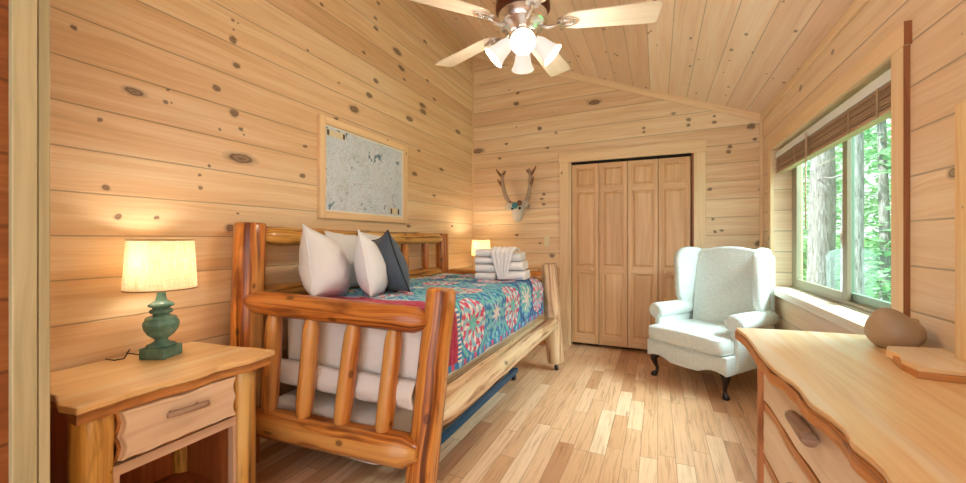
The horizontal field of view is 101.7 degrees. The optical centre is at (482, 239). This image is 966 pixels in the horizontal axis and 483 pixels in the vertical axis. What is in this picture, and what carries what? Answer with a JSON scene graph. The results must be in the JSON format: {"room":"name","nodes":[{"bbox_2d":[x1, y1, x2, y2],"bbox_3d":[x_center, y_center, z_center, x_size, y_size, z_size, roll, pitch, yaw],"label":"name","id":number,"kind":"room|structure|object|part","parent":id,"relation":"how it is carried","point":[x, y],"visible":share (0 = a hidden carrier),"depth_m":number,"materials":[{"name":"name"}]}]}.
{"room":"cabin bedroom","nodes":[
{"label":"cabin bedroom","id":0,"kind":"room"},
{"bbox_2d":[0,0,8,482],"bbox_3d":[-1.867,-0.640,0.366,0.798,3.700,1.752,0,0,24],"label":"wall","id":1,"kind":"structure","parent":0,"point":[4,4],"depth_m":0.96,"materials":[{"name":"wood"}]},
{"bbox_2d":[9,0,36,482],"bbox_3d":[-1.147,-0.490,0.980,0.020,3.400,0.044,0,0,24],"label":"trim","id":2,"kind":"structure","parent":1,"relation":"attached to","point":[22,13],"depth_m":0.97,"materials":[{"name":"brown wood"}]},
{"bbox_2d":[37,0,49,482],"bbox_3d":[-1.208,-0.490,1.046,0.182,3.400,0.022,0,0,24],"label":"trim","id":3,"kind":"structure","parent":1,"relation":"attached to","point":[43,6],"depth_m":1.01,"materials":[{"name":"brown wood"}]},
{"bbox_2d":[50,0,471,442],"bbox_3d":[-0.994,-0.665,3.192,0.100,3.750,4.226,0,0,24],"label":"wall","id":4,"kind":"structure","parent":0,"point":[170,119],"depth_m":2.08,"materials":[{"name":"brown wood"}]},
{"bbox_2d":[317,114,406,222],"bbox_3d":[-0.924,-0.506,3.187,0.030,0.717,1.036,0,0,24],"label":"framed map","id":5,"kind":"object","parent":4,"relation":"attached to","point":[362,174],"visible":1,"depth_m":3.07,"materials":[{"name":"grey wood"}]},
{"bbox_2d":[416,2,472,56],"bbox_3d":[-0.949,-2.350,3.147,0.018,0.077,4.030,0,0,24],"label":"trim","id":6,"kind":"structure","parent":4,"relation":"attached to","point":[425,7],"depth_m":4.29,"materials":[{"name":"brown wood"}]},
{"bbox_2d":[256,342,756,482],"bbox_3d":[0.233,1.260,1.976,3.420,0.100,6.400,0,0,24],"label":"floor","id":7,"kind":"structure","parent":0,"point":[602,416],"depth_m":2.44,"materials":[{"name":"brown wood"}]},
{"bbox_2d":[50,341,274,482],"bbox_3d":[-1.314,0.860,1.592,0.575,0.700,0.698,0,0,24],"label":"nightstand","id":8,"kind":"object","parent":7,"relation":"on","point":[189,416],"visible":0.97,"depth_m":1.47,"materials":[{"name":"brown wood"}]},
{"bbox_3d":[-1.445,0.854,1.341,0.370,0.572,0.013,0,0,24],"label":"panel","id":9,"kind":"part","parent":8,"relation":"part of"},
{"bbox_3d":[-1.263,0.885,1.264,0.118,0.651,0.118,0,0,24],"label":"leg","id":10,"kind":"part","parent":8,"relation":"part of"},
{"bbox_3d":[-1.539,0.854,1.652,0.015,0.572,0.470,0,0,24],"label":"panel","id":11,"kind":"part","parent":8,"relation":"part of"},
{"bbox_2d":[105,239,197,360],"bbox_3d":[-1.409,0.255,1.713,0.275,0.509,0.262,0,0,24],"label":"table lamp","id":12,"kind":"object","parent":8,"relation":"on","point":[161,266],"visible":1,"depth_m":1.65,"materials":[{"name":"fabric"}]},
{"bbox_3d":[-1.513,0.486,1.648,0.145,0.044,0.025,0,0,-5],"label":"cord","id":13,"kind":"part","parent":12,"relation":"part of","materials":[{"name":"brown plastic"}]},
{"bbox_3d":[-1.401,0.108,1.711,0.256,0.211,0.256,0,0,24],"label":"lamp shade","id":14,"kind":"part","parent":12,"relation":"part of","materials":[{"name":"white"}]},
{"bbox_3d":[-1.318,0.937,1.554,0.428,0.386,0.478,0,0,24],"label":"frame","id":15,"kind":"part","parent":8,"relation":"part of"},
{"bbox_3d":[-1.117,0.651,1.470,0.024,0.170,0.393,0,0,24],"label":"drawer","id":16,"kind":"part","parent":8,"relation":"part of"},
{"bbox_3d":[-1.429,0.885,1.882,0.106,0.650,0.105,0,0,24],"label":"leg","id":17,"kind":"part","parent":8,"relation":"part of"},
{"bbox_2d":[155,471,215,482],"bbox_3d":[-1.340,1.100,1.564,0.400,0.020,0.478,0,0,24],"label":"shelf","id":18,"kind":"object","parent":8,"relation":"attached to","point":[169,476],"depth_m":1.79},
{"bbox_3d":[-1.079,0.623,1.442,0.023,0.028,0.137,0,0,24],"label":"handle","id":19,"kind":"part","parent":8,"relation":"part of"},
{"bbox_3d":[-1.244,0.854,1.792,0.370,0.572,0.015,0,0,24],"label":"panel","id":20,"kind":"part","parent":8,"relation":"part of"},
{"bbox_3d":[-1.050,0.885,1.714,0.107,0.650,0.107,0,0,24],"label":"leg","id":21,"kind":"part","parent":8,"relation":"part of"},
{"bbox_2d":[229,222,564,482],"bbox_3d":[-0.311,0.560,2.883,1.340,1.304,2.367,0,0,24],"label":"frame","id":22,"kind":"object","parent":7,"relation":"on","point":[439,398],"visible":0.56,"depth_m":1.94,"materials":[{"name":"brown wood"}]},
{"bbox_3d":[-1.281,0.560,2.128,0.179,1.304,0.189,0,0,24],"label":"corner post","id":23,"kind":"part","parent":22,"relation":"part of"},
{"bbox_3d":[-0.745,0.352,1.942,1.045,0.165,0.128,0,0,15],"label":"arm rail","id":24,"kind":"part","parent":22,"relation":"part of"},
{"bbox_3d":[-0.770,0.952,1.925,1.032,0.161,0.154,0,0,21],"label":"arm rail","id":25,"kind":"part","parent":22,"relation":"part of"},
{"bbox_3d":[-0.848,0.324,3.107,0.112,0.125,2.011,0,0,24],"label":"rail","id":26,"kind":"part","parent":22,"relation":"part of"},
{"bbox_3d":[-0.838,-0.016,3.103,0.125,0.121,2.011,0,0,24],"label":"rail","id":27,"kind":"part","parent":22,"relation":"part of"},
{"bbox_2d":[287,318,534,385],"bbox_3d":[-0.302,0.558,2.919,0.967,0.341,1.972,0,0,24],"label":"mattress","id":28,"kind":"object","parent":22,"relation":"on","point":[331,334],"visible":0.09,"depth_m":1.98,"materials":[{"name":"fabric"}]},
{"bbox_2d":[280,358,415,410],"bbox_3d":[-0.741,0.725,1.989,0.931,0.147,0.056,0,0,24],"label":"sheet","id":29,"kind":"object","parent":28,"relation":"hanging from","point":[367,384],"visible":0.6,"depth_m":1.92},
{"bbox_2d":[327,273,543,373],"bbox_3d":[-0.269,0.515,2.948,1.019,0.380,2.002,0,0,24],"label":"quilt","id":30,"kind":"object","parent":28,"relation":"on","point":[487,311],"visible":0.77,"depth_m":2.52,"materials":[{"name":"fabric"}]},
{"bbox_2d":[299,223,350,296],"bbox_3d":[-0.933,0.161,2.334,0.298,0.498,0.457,0,0,24],"label":"pillow","id":31,"kind":"object","parent":30,"relation":"on","point":[324,266],"visible":0.93,"depth_m":2.18,"materials":[{"name":"white fabric"}]},
{"bbox_2d":[324,231,358,286],"bbox_3d":[-0.923,0.143,2.703,0.160,0.401,0.412,0,0,10],"label":"pillow","id":32,"kind":"object","parent":30,"relation":"on","point":[347,242],"visible":0.24,"depth_m":2.63,"materials":[{"name":"white fabric"}]},
{"bbox_2d":[354,229,387,297],"bbox_3d":[-0.686,0.171,2.419,0.202,0.456,0.456,0,0,2],"label":"pillow","id":33,"kind":"object","parent":30,"relation":"on","point":[369,264],"visible":0.94,"depth_m":2.27,"materials":[{"name":"white fabric"}]},
{"bbox_2d":[361,232,380,239],"bbox_3d":[-0.807,0.143,2.981,0.145,0.402,0.392,0,0,7],"label":"pillow","id":34,"kind":"object","parent":30,"relation":"on","point":[371,237],"visible":0.05,"depth_m":2.92,"materials":[{"name":"white fabric"}]},
{"bbox_2d":[371,230,410,291],"bbox_3d":[-0.605,0.162,2.548,0.221,0.443,0.459,0,0,-41],"label":"throw cushion","id":35,"kind":"object","parent":30,"relation":"on","point":[397,270],"visible":0.59,"depth_m":2.40,"materials":[{"name":"fabric"}]},
{"bbox_2d":[475,272,497,278],"bbox_3d":[0.046,0.309,3.388,0.180,0.057,0.236,0,0,16],"label":"folded towel","id":36,"kind":"object","parent":30,"relation":"on","point":[479,275],"visible":0.84,"depth_m":3.29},
{"bbox_2d":[475,263,494,271],"bbox_3d":[0.048,0.242,3.392,0.180,0.070,0.238,0,0,16],"label":"folded towel","id":37,"kind":"object","parent":36,"relation":"on","point":[481,267],"visible":0.72,"depth_m":3.29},
{"bbox_2d":[475,256,492,262],"bbox_3d":[0.046,0.177,3.389,0.180,0.055,0.234,0,0,16],"label":"folded towel","id":38,"kind":"object","parent":37,"relation":"on","point":[481,259],"visible":0.66,"depth_m":3.29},
{"bbox_2d":[475,248,490,256],"bbox_3d":[0.048,0.114,3.392,0.180,0.068,0.237,0,0,16],"label":"folded towel","id":39,"kind":"object","parent":38,"relation":"on","point":[478,252],"visible":0.56,"depth_m":3.29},
{"bbox_2d":[499,270,529,279],"bbox_3d":[0.265,0.298,3.332,0.235,0.077,0.281,0,0,16],"label":"folded towel","id":40,"kind":"object","parent":30,"relation":"on","point":[512,274],"visible":0.7,"depth_m":3.20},
{"bbox_2d":[509,260,527,269],"bbox_3d":[0.256,0.219,3.336,0.215,0.072,0.279,0,0,16],"label":"folded towel","id":41,"kind":"object","parent":40,"relation":"on","point":[523,264],"visible":0.62,"depth_m":3.20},
{"bbox_2d":[511,252,525,260],"bbox_3d":[0.247,0.145,3.341,0.195,0.066,0.277,0,0,16],"label":"folded towel","id":42,"kind":"object","parent":41,"relation":"on","point":[516,256],"visible":0.55,"depth_m":3.21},
{"bbox_2d":[490,246,520,279],"bbox_3d":[0.180,0.194,3.273,0.226,0.270,0.172,0,0,24],"label":"washcloth","id":43,"kind":"object","parent":42,"relation":"on","point":[501,257],"visible":1,"depth_m":3.21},
{"bbox_3d":[-0.243,0.685,1.816,0.241,0.924,0.150,0,0,-16],"label":"corner post","id":44,"kind":"part","parent":22,"relation":"part of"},
{"bbox_3d":[-0.425,0.575,4.083,0.141,1.271,0.144,0,0,24],"label":"corner post","id":45,"kind":"part","parent":22,"relation":"part of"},
{"bbox_3d":[0.125,0.355,3.889,1.071,0.112,0.118,0,0,24],"label":"arm rail","id":46,"kind":"part","parent":22,"relation":"part of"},
{"bbox_3d":[0.227,0.803,2.747,0.173,0.187,2.059,0,0,24],"label":"rail","id":47,"kind":"part","parent":22,"relation":"part of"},
{"bbox_3d":[0.649,0.683,3.645,0.216,0.924,0.164,0,0,-7],"label":"corner post","id":48,"kind":"part","parent":22,"relation":"part of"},
{"bbox_2d":[405,367,517,467],"bbox_3d":[-0.401,1.166,2.870,0.835,0.088,1.600,0,0,24],"label":"bed","id":49,"kind":"object","parent":7,"relation":"on","point":[476,406],"visible":0.2,"depth_m":2.66,"materials":[{"name":"blue metal"}]},
{"bbox_2d":[277,388,414,464],"bbox_3d":[-0.483,0.998,2.842,0.778,0.250,1.764,0,0,24],"label":"mattress","id":50,"kind":"object","parent":49,"relation":"on","point":[364,412],"visible":0.09,"depth_m":2.07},
{"bbox_2d":[647,246,778,400],"bbox_3d":[1.954,0.639,3.389,0.825,1.152,0.820,0,0,-30],"label":"chair","id":51,"kind":"object","parent":7,"relation":"on","point":[719,291],"visible":0.86,"depth_m":3.35,"materials":[{"name":"white fabric"}]},
{"bbox_3d":[1.539,1.094,3.501,0.082,0.232,0.082,0,0,-30],"label":"leg","id":52,"kind":"part","parent":51,"relation":"part of","materials":[{"name":"black wood"}]},
{"bbox_3d":[1.820,0.828,3.694,0.561,0.385,0.064,0,0,-30],"label":"arm","id":53,"kind":"part","parent":51,"relation":"part of"},
{"bbox_2d":[649,319,733,354],"bbox_3d":[1.864,0.805,3.338,0.619,0.148,0.670,0,0,-30],"label":"seat cushion","id":54,"kind":"object","parent":51,"relation":"on","point":[698,336],"depth_m":3.20,"materials":[{"name":"fabric"}]},
{"bbox_3d":[1.931,0.963,3.377,0.690,0.165,0.690,0,0,-30],"label":"seat","id":55,"kind":"part","parent":51,"relation":"part of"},
{"bbox_3d":[2.207,0.435,3.533,0.243,0.743,0.586,0,0,-30],"label":"backrest","id":56,"kind":"part","parent":51,"relation":"part of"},
{"bbox_3d":[1.836,1.094,2.976,0.082,0.232,0.082,0,0,-30],"label":"leg","id":57,"kind":"part","parent":51,"relation":"part of","materials":[{"name":"black wood"}]},
{"bbox_3d":[2.146,0.828,3.118,0.561,0.385,0.064,0,0,-30],"label":"arm","id":58,"kind":"part","parent":51,"relation":"part of"},
{"bbox_2d":[735,328,965,482],"bbox_3d":[1.040,0.810,0.831,0.575,0.800,2.067,0,0,24],"label":"dresser","id":59,"kind":"object","parent":7,"relation":"on","point":[832,407],"visible":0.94,"depth_m":1.06,"materials":[{"name":"brown wood"}]},
{"bbox_3d":[1.215,0.835,1.687,0.069,0.750,0.070,0,0,24],"label":"leg","id":60,"kind":"part","parent":59,"relation":"part of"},
{"bbox_3d":[0.975,1.035,1.145,0.040,0.198,1.095,0,0,24],"label":"drawer","id":61,"kind":"part","parent":59,"relation":"part of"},
{"bbox_3d":[0.975,0.806,1.145,0.040,0.198,1.095,0,0,24],"label":"drawer","id":62,"kind":"part","parent":59,"relation":"part of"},
{"bbox_3d":[0.935,0.554,1.163,0.043,0.044,0.185,0,0,24],"label":"handle","id":63,"kind":"part","parent":59,"relation":"part of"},
{"bbox_3d":[0.975,0.579,1.145,0.040,0.194,1.095,0,0,24],"label":"drawer","id":64,"kind":"part","parent":59,"relation":"part of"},
{"bbox_2d":[864,307,926,348],"bbox_3d":[1.554,0.334,1.481,0.172,0.153,0.153,0,0,24],"label":"pot","id":65,"kind":"object","parent":59,"relation":"on","point":[885,326],"visible":0.84,"depth_m":1.44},
{"bbox_2d":[886,100,965,383],"bbox_3d":[1.273,-0.010,0.891,0.202,0.840,1.126,0,0,24],"label":"dresser mirror","id":66,"kind":"object","parent":59,"relation":"on","point":[937,364],"visible":1,"depth_m":1.22,"materials":[{"name":"brown wood"}]},
{"bbox_3d":[1.329,-0.026,0.833,0.028,0.808,0.902,0,0,24],"label":"frame","id":67,"kind":"part","parent":66,"relation":"part of","materials":[{"name":"brown wood"}]},
{"bbox_3d":[-0.001,0.860,4.548,0.575,0.700,0.698,0,0,24],"label":"nightstand","id":68,"kind":"object","parent":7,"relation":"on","visible":0},
{"bbox_2d":[471,240,489,263],"bbox_3d":[-0.024,0.256,4.552,0.230,0.507,0.230,0,0,24],"label":"table lamp","id":69,"kind":"object","parent":68,"relation":"on","point":[476,244],"visible":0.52,"depth_m":4.47,"materials":[{"name":"fabric"}]},
{"bbox_3d":[-0.024,0.098,4.552,0.226,0.185,0.226,0,0,24],"label":"lamp shade","id":70,"kind":"part","parent":69,"relation":"part of","materials":[{"name":"white"}]},
{"bbox_2d":[474,58,758,320],"bbox_3d":[1.434,-0.690,4.622,3.374,3.800,0.560,0,0,24],"label":"wall","id":71,"kind":"structure","parent":0,"point":[522,122],"depth_m":4.56,"materials":[{"name":"brown wood"}]},
{"bbox_2d":[472,57,473,268],"bbox_3d":[-0.126,-0.570,5.000,0.016,3.560,0.016,0,0,24],"label":"trim","id":72,"kind":"structure","parent":71,"relation":"attached to","point":[472,57],"depth_m":4.99,"materials":[{"name":"brown wood"}]},
{"bbox_2d":[496,166,535,221],"bbox_3d":[0.411,-0.526,4.680,0.498,0.642,0.175,0,0,24],"label":"skull","id":73,"kind":"object","parent":71,"relation":"attached to","point":[517,208],"visible":1,"depth_m":4.63,"materials":[{"name":"white"}]},
{"bbox_2d":[505,203,511,210],"bbox_3d":[0.311,-0.390,4.698,0.095,0.095,0.020,0,0,24],"label":"flower","id":74,"kind":"object","parent":73,"relation":"on","point":[509,205],"depth_m":4.70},
{"bbox_2d":[512,202,517,208],"bbox_3d":[0.373,-0.395,4.616,0.079,0.079,0.020,0,0,24],"label":"flower","id":75,"kind":"object","parent":73,"relation":"on","point":[515,205],"depth_m":4.61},
{"bbox_2d":[522,200,528,207],"bbox_3d":[0.490,-0.420,4.619,0.095,0.095,0.020,0,0,24],"label":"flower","id":76,"kind":"object","parent":73,"relation":"on","point":[525,203],"depth_m":4.61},
{"bbox_2d":[544,236,549,245],"bbox_3d":[0.749,0.020,4.611,0.068,0.116,0.016,0,0,24],"label":"light switch","id":77,"kind":"object","parent":71,"relation":"attached to","point":[546,238],"visible":1,"depth_m":4.61,"materials":[{"name":"beige plastic"}]},
{"bbox_2d":[560,162,568,344],"bbox_3d":[0.936,0.165,4.525,0.105,2.090,0.022,0,0,24],"label":"trim","id":78,"kind":"structure","parent":71,"relation":"attached to","point":[564,167],"depth_m":4.51,"materials":[{"name":"brown wood"}]},
{"bbox_2d":[569,163,572,344],"bbox_3d":[1.020,0.165,4.554,0.025,2.090,0.100,0,0,24],"label":"trim","id":79,"kind":"structure","parent":71,"relation":"attached to","point":[570,164],"depth_m":4.51,"materials":[{"name":"brown wood"}]},
{"bbox_2d":[572,161,627,346],"bbox_3d":[1.294,0.162,4.387,0.598,2.027,0.071,0,0,24],"label":"door","id":80,"kind":"structure","parent":71,"relation":"in","point":[599,190],"depth_m":4.38,"materials":[{"name":"brown wood"}]},
{"bbox_3d":[1.164,-0.700,4.466,0.212,0.220,0.025,0,0,24],"label":"raised panel","id":81,"kind":"part","parent":80,"relation":"part of","materials":[{"name":"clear wood"}]},
{"bbox_3d":[1.164,-0.115,4.466,0.212,0.840,0.025,0,0,24],"label":"raised panel","id":82,"kind":"part","parent":80,"relation":"part of","materials":[{"name":"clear wood"}]},
{"bbox_3d":[1.164,0.725,4.466,0.212,0.700,0.025,0,0,24],"label":"raised panel","id":83,"kind":"part","parent":80,"relation":"part of","materials":[{"name":"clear wood"}]},
{"bbox_3d":[1.439,-0.700,4.343,0.214,0.220,0.025,0,0,24],"label":"raised panel","id":84,"kind":"part","parent":80,"relation":"part of","materials":[{"name":"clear wood"}]},
{"bbox_3d":[1.439,-0.115,4.343,0.214,0.840,0.025,0,0,24],"label":"raised panel","id":85,"kind":"part","parent":80,"relation":"part of","materials":[{"name":"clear wood"}]},
{"bbox_3d":[1.439,0.725,4.343,0.214,0.700,0.025,0,0,24],"label":"raised panel","id":86,"kind":"part","parent":80,"relation":"part of","materials":[{"name":"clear wood"}]},
{"bbox_2d":[473,53,760,120],"bbox_3d":[1.270,-1.756,4.377,3.074,1.272,0.020,0,0,24],"label":"trim","id":87,"kind":"structure","parent":71,"relation":"attached to","point":[605,83],"depth_m":4.15,"materials":[{"name":"brown wood"}]},
{"bbox_2d":[571,153,691,164],"bbox_3d":[1.589,-0.871,4.301,1.221,0.018,0.100,0,0,24],"label":"trim","id":88,"kind":"structure","parent":71,"relation":"attached to","point":[687,154],"depth_m":4.24,"materials":[{"name":"black"}]},
{"bbox_2d":[559,139,706,162],"bbox_3d":[1.561,-0.943,4.245,1.495,0.125,0.026,0,0,24],"label":"trim","id":89,"kind":"structure","parent":71,"relation":"attached to","point":[691,146],"depth_m":4.20,"materials":[{"name":"brown wood"}]},
{"bbox_2d":[628,156,689,348],"bbox_3d":[1.847,0.162,4.141,0.603,2.027,0.071,0,0,24],"label":"door","id":90,"kind":"structure","parent":71,"relation":"in","point":[658,189],"depth_m":4.18,"materials":[{"name":"brown wood"}]},
{"bbox_3d":[1.715,-0.700,4.221,0.214,0.220,0.025,0,0,24],"label":"raised panel","id":91,"kind":"part","parent":90,"relation":"part of","materials":[{"name":"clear wood"}]},
{"bbox_3d":[1.715,-0.115,4.221,0.214,0.840,0.025,0,0,24],"label":"raised panel","id":92,"kind":"part","parent":90,"relation":"part of","materials":[{"name":"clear wood"}]},
{"bbox_3d":[1.715,0.725,4.221,0.214,0.700,0.025,0,0,24],"label":"raised panel","id":93,"kind":"part","parent":90,"relation":"part of","materials":[{"name":"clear wood"}]},
{"bbox_3d":[1.992,0.725,4.097,0.216,0.700,0.025,0,0,24],"label":"raised panel","id":94,"kind":"part","parent":90,"relation":"part of","materials":[{"name":"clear wood"}]},
{"bbox_3d":[1.992,-0.700,4.097,0.216,0.220,0.025,0,0,24],"label":"raised panel","id":95,"kind":"part","parent":90,"relation":"part of","materials":[{"name":"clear wood"}]},
{"bbox_3d":[1.992,-0.115,4.097,0.216,0.840,0.025,0,0,24],"label":"raised panel","id":96,"kind":"part","parent":90,"relation":"part of","materials":[{"name":"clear wood"}]},
{"bbox_2d":[691,153,693,246],"bbox_3d":[2.156,0.165,4.050,0.019,2.090,0.100,0,0,24],"label":"trim","id":97,"kind":"structure","parent":71,"relation":"attached to","point":[692,155],"depth_m":4.00,"materials":[{"name":"brown wood"}]},
{"bbox_2d":[694,152,705,247],"bbox_3d":[2.188,0.165,3.969,0.105,2.090,0.022,0,0,24],"label":"trim","id":98,"kind":"structure","parent":71,"relation":"attached to","point":[699,157],"depth_m":3.96,"materials":[{"name":"brown wood"}]},
{"bbox_2d":[759,115,763,247],"bbox_3d":[2.660,0.010,3.755,0.028,2.400,0.028,0,0,24],"label":"trim","id":99,"kind":"structure","parent":71,"relation":"attached to","point":[761,122],"depth_m":3.74,"materials":[{"name":"brown wood"}]},
{"bbox_2d":[428,0,854,113],"bbox_3d":[0.251,-1.846,1.960,3.374,1.469,6.386,0,0,24],"label":"ceiling","id":100,"kind":"structure","parent":0,"point":[738,54],"depth_m":3.05,"materials":[{"name":"brown wood"}]},
{"bbox_2d":[410,0,662,76],"bbox_3d":[0.228,-1.353,2.040,1.287,0.926,1.253,0,0,24],"label":"ceiling fan","id":101,"kind":"object","parent":100,"relation":"hanging from","point":[520,20],"visible":1,"depth_m":1.95,"materials":[{"name":"wood"}]},
{"bbox_3d":[-0.183,-1.098,1.823,0.460,0.033,0.138,0,0,-26],"label":"blade","id":102,"kind":"part","parent":101,"relation":"part of","materials":[{"name":"brown wood"}]},
{"bbox_3d":[-0.095,-1.098,2.321,0.138,0.033,0.460,0,0,-44],"label":"blade","id":103,"kind":"part","parent":101,"relation":"part of","materials":[{"name":"brown wood"}]},
{"bbox_3d":[0.078,-0.962,2.016,0.143,0.143,0.120,0,0,24],"label":"lamp shade","id":104,"kind":"part","parent":101,"relation":"part of","materials":[{"name":"white"}]},
{"bbox_3d":[0.208,-0.962,2.137,0.120,0.143,0.143,0,0,24],"label":"lamp shade","id":105,"kind":"part","parent":101,"relation":"part of","materials":[{"name":"white"}]},
{"bbox_3d":[0.199,-0.962,1.886,0.120,0.143,0.143,0,0,24],"label":"lamp shade","id":106,"kind":"part","parent":101,"relation":"part of","materials":[{"name":"white"}]},
{"bbox_3d":[0.329,-0.962,2.007,0.143,0.143,0.120,0,0,24],"label":"lamp shade","id":107,"kind":"part","parent":101,"relation":"part of","materials":[{"name":"white"}]},
{"bbox_3d":[0.406,-1.098,2.391,0.138,0.033,0.460,0,0,28],"label":"blade","id":108,"kind":"part","parent":101,"relation":"part of","materials":[{"name":"brown wood"}]},
{"bbox_3d":[0.627,-1.098,1.937,0.460,0.033,0.138,0,0,10],"label":"blade","id":109,"kind":"part","parent":101,"relation":"part of","materials":[{"name":"brown wood"}]},
{"bbox_2d":[764,0,965,352],"bbox_3d":[1.607,-0.090,1.105,0.200,2.600,5.926,0,0,24],"label":"wall","id":110,"kind":"structure","parent":0,"point":[938,46],"depth_m":1.51,"materials":[{"name":"brown wood"}]},
{"bbox_2d":[768,150,773,255],"bbox_3d":[2.524,-0.150,3.447,0.026,1.250,0.090,0,0,24],"label":"trim","id":111,"kind":"structure","parent":110,"relation":"attached to","point":[771,152],"depth_m":3.41,"materials":[{"name":"brown wood"}]},
{"bbox_2d":[761,0,868,119],"bbox_3d":[1.484,-1.165,1.095,0.018,0.060,5.806,0,0,24],"label":"trim","id":112,"kind":"structure","parent":110,"relation":"attached to","point":[854,9],"depth_m":2.40,"materials":[{"name":"brown wood"}]},
{"bbox_2d":[774,286,868,334],"bbox_3d":[2.165,0.431,2.512,0.167,0.054,1.970,0,0,24],"label":"window sill","id":113,"kind":"structure","parent":110,"relation":"attached to","point":[854,321],"depth_m":2.33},
{"bbox_2d":[768,22,909,151],"bbox_3d":[2.117,-0.822,2.529,0.024,0.093,2.118,0,0,24],"label":"trim","id":114,"kind":"structure","parent":110,"relation":"attached to","point":[881,54],"depth_m":2.03,"materials":[{"name":"brown wood"}]},
{"bbox_2d":[789,136,890,315],"bbox_3d":[2.260,-0.182,2.469,0.075,1.185,1.913,0,0,24],"label":"window","id":115,"kind":"structure","parent":110,"relation":"in","point":[847,297],"depth_m":2.40,"materials":[{"name":"beige metal"}]},
{"bbox_3d":[2.419,-0.182,2.837,0.022,1.125,1.010,0,0,24],"label":"sash","id":116,"kind":"part","parent":115,"relation":"part of","materials":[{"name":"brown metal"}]},
{"bbox_2d":[776,68,890,229],"bbox_3d":[2.155,-0.406,2.515,0.074,0.683,1.897,0,0,24],"label":"window blind","id":117,"kind":"object","parent":115,"relation":"attached to","point":[870,106],"visible":0.7,"depth_m":2.18,"materials":[{"name":"beige"}]},
{"bbox_3d":[2.186,-0.393,2.662,0.012,0.655,0.009,0,0,24],"label":"lift cord","id":118,"kind":"part","parent":117,"relation":"part of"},
{"bbox_3d":[2.163,-0.569,2.511,0.054,0.014,1.889,0,0,24],"label":"rail","id":119,"kind":"part","parent":117,"relation":"part of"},
{"bbox_3d":[2.238,-0.010,2.436,0.041,0.166,0.012,0,0,24],"label":"pull handle","id":120,"kind":"part","parent":115,"relation":"part of","materials":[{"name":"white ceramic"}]},
{"bbox_3d":[2.095,-0.182,2.044,0.022,1.125,0.903,0,0,24],"label":"sash","id":121,"kind":"part","parent":115,"relation":"part of","materials":[{"name":"grey"}]},
{"bbox_2d":[891,47,902,312],"bbox_3d":[1.713,-0.150,1.614,0.020,1.250,0.092,0,0,24],"label":"trim","id":122,"kind":"structure","parent":110,"relation":"attached to","point":[896,58],"depth_m":1.61,"materials":[{"name":"brown wood"}]},
{"bbox_2d":[903,45,909,316],"bbox_3d":[1.694,-0.150,1.571,0.020,1.250,0.002,0,0,24],"label":"trim","id":123,"kind":"structure","parent":110,"relation":"attached to","point":[906,49],"depth_m":1.57,"materials":[{"name":"brown wood"}]},
{"bbox_2d":[904,20,911,44],"bbox_3d":[1.687,-0.822,1.560,0.024,0.093,0.002,0,0,24],"label":"trim","id":124,"kind":"structure","parent":110,"relation":"attached to","point":[907,24],"depth_m":1.56,"materials":[{"name":"brown wood"}]},
{"label":"outside","id":125,"kind":"structure","parent":0,"visible":0},
{"bbox_2d":[803,237,878,298],"bbox_3d":[19.159,0.417,7.900,26.000,2.960,34.000,0,0,24],"label":"ground","id":126,"kind":"structure","parent":125,"point":[837,285],"depth_m":12.24,"materials":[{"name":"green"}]},
{"bbox_2d":[806,147,836,288],"bbox_3d":[6.317,-2.569,7.371,0.552,8.504,0.535,0,0,24],"label":"tree","id":127,"kind":"object","parent":126,"relation":"on","point":[821,235],"visible":0.39,"depth_m":7.21,"materials":[{"name":"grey plant"}]},
{"bbox_2d":[803,141,877,257],"bbox_3d":[14.747,-3.232,17.508,5.099,8.338,4.237,0,0,24],"label":"leafy tree","id":128,"kind":"object","parent":126,"relation":"on","point":[866,162],"visible":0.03,"depth_m":16.70,"materials":[{"name":"green plant"}]},
{"bbox_2d":[817,132,864,294],"bbox_3d":[6.034,-2.552,6.834,0.366,8.501,1.207,0,0,1],"label":"tree","id":129,"kind":"object","parent":126,"relation":"on","point":[859,139],"visible":0.35,"depth_m":6.28,"materials":[{"name":"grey plant"}]},
{"bbox_2d":[803,120,890,301],"bbox_3d":[8.989,-2.505,8.553,4.760,8.377,4.462,0,0,24],"label":"leafy tree","id":130,"kind":"object","parent":126,"relation":"on","point":[884,235],"visible":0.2,"depth_m":8.60,"materials":[{"name":"green plant"}]},
{"bbox_2d":[803,136,890,269],"bbox_3d":[11.903,-2.932,13.847,4.930,8.430,4.310,0,0,24],"label":"leafy tree","id":131,"kind":"object","parent":126,"relation":"on","point":[807,174],"visible":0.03,"depth_m":13.44,"materials":[{"name":"green plant"}]},
{"bbox_2d":[803,118,890,282],"bbox_3d":[9.362,-2.650,11.706,4.908,8.172,4.476,0,0,24],"label":"leafy tree","id":132,"kind":"object","parent":126,"relation":"on","point":[868,131],"visible":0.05,"depth_m":11.04,"materials":[{"name":"green plant"}]},
{"bbox_2d":[835,132,890,295],"bbox_3d":[10.944,-2.632,9.340,4.808,8.362,4.441,0,0,24],"label":"leafy tree","id":133,"kind":"object","parent":126,"relation":"on","point":[888,138],"visible":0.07,"depth_m":10.25,"materials":[{"name":"green plant"}]},
{"bbox_2d":[835,123,890,257],"bbox_3d":[15.011,-3.170,13.576,4.640,8.476,4.436,0,0,24],"label":"leafy tree","id":134,"kind":"object","parent":126,"relation":"on","point":[890,123],"visible":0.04,"depth_m":14.39,"materials":[{"name":"green plant"}]},
{"bbox_2d":[836,120,890,245],"bbox_3d":[17.587,-3.302,16.311,4.664,8.373,4.471,0,0,24],"label":"leafy tree","id":135,"kind":"object","parent":126,"relation":"on","point":[888,120],"visible":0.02,"depth_m":16.93,"materials":[{"name":"green plant"}]},
{"bbox_2d":[864,126,890,272],"bbox_3d":[12.478,-2.929,10.352,4.760,8.516,4.370,0,0,24],"label":"leafy tree","id":136,"kind":"object","parent":126,"relation":"on","point":[873,128],"visible":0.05,"depth_m":11.14,"materials":[{"name":"green plant"}]}
]}

